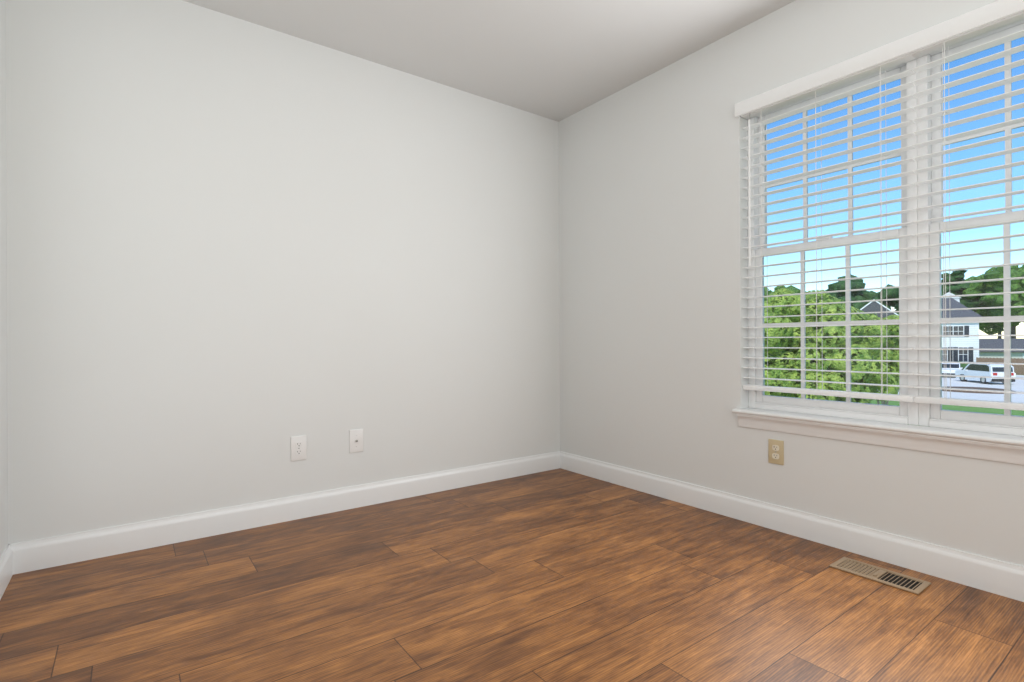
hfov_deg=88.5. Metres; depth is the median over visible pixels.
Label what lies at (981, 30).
window blind
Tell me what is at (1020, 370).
fence
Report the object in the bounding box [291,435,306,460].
outlet
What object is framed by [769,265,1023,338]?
tree
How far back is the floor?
1.77 m
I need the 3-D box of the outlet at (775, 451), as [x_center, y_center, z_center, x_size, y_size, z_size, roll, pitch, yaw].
[1.241,0.522,2.470,0.007,0.114,0.072,0,0,-36]
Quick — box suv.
[955,364,1015,383]
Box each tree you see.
[764,290,898,403]
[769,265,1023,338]
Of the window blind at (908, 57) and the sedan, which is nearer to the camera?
the window blind at (908, 57)
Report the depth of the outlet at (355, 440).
2.83 m
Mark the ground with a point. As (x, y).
(993, 396)
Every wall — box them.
[0,0,7,556]
[6,0,559,543]
[559,0,1023,565]
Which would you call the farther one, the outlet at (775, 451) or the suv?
the suv
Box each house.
[858,292,981,369]
[979,339,1023,368]
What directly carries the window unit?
in the wall at (653, 262)
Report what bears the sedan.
on the ground
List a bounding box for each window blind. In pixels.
[741,53,915,401]
[911,11,1023,410]
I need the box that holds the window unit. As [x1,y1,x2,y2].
[732,20,1023,464]
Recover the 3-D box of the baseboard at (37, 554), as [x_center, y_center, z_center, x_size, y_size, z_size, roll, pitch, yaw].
[-0.799,0.839,2.861,2.836,0.116,0.015,0,0,-36]
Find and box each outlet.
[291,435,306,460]
[349,429,362,452]
[768,439,783,464]
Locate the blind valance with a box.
[735,0,1023,117]
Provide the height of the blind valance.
0.066 m
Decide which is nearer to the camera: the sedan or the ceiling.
the ceiling
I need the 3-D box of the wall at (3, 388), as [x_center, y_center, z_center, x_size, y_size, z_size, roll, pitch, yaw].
[-0.793,-0.324,0.313,0.160,2.440,4.140,0,0,-36]
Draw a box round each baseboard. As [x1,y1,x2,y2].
[0,544,12,599]
[9,451,559,574]
[560,451,1023,601]
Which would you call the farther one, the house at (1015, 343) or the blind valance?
the house at (1015, 343)
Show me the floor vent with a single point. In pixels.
(889, 577)
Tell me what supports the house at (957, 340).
on the ground
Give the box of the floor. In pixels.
[0,468,1023,681]
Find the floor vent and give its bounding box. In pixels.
[829,557,930,594]
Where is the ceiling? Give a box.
[183,0,794,121]
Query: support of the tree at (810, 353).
on the ground
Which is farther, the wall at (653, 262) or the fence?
the fence
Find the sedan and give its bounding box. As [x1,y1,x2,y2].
[942,363,962,374]
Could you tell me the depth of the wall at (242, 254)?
2.53 m
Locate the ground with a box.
[865,369,1023,426]
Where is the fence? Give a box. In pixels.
[976,357,1023,374]
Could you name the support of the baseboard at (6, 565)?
attached to the wall at (3, 388)

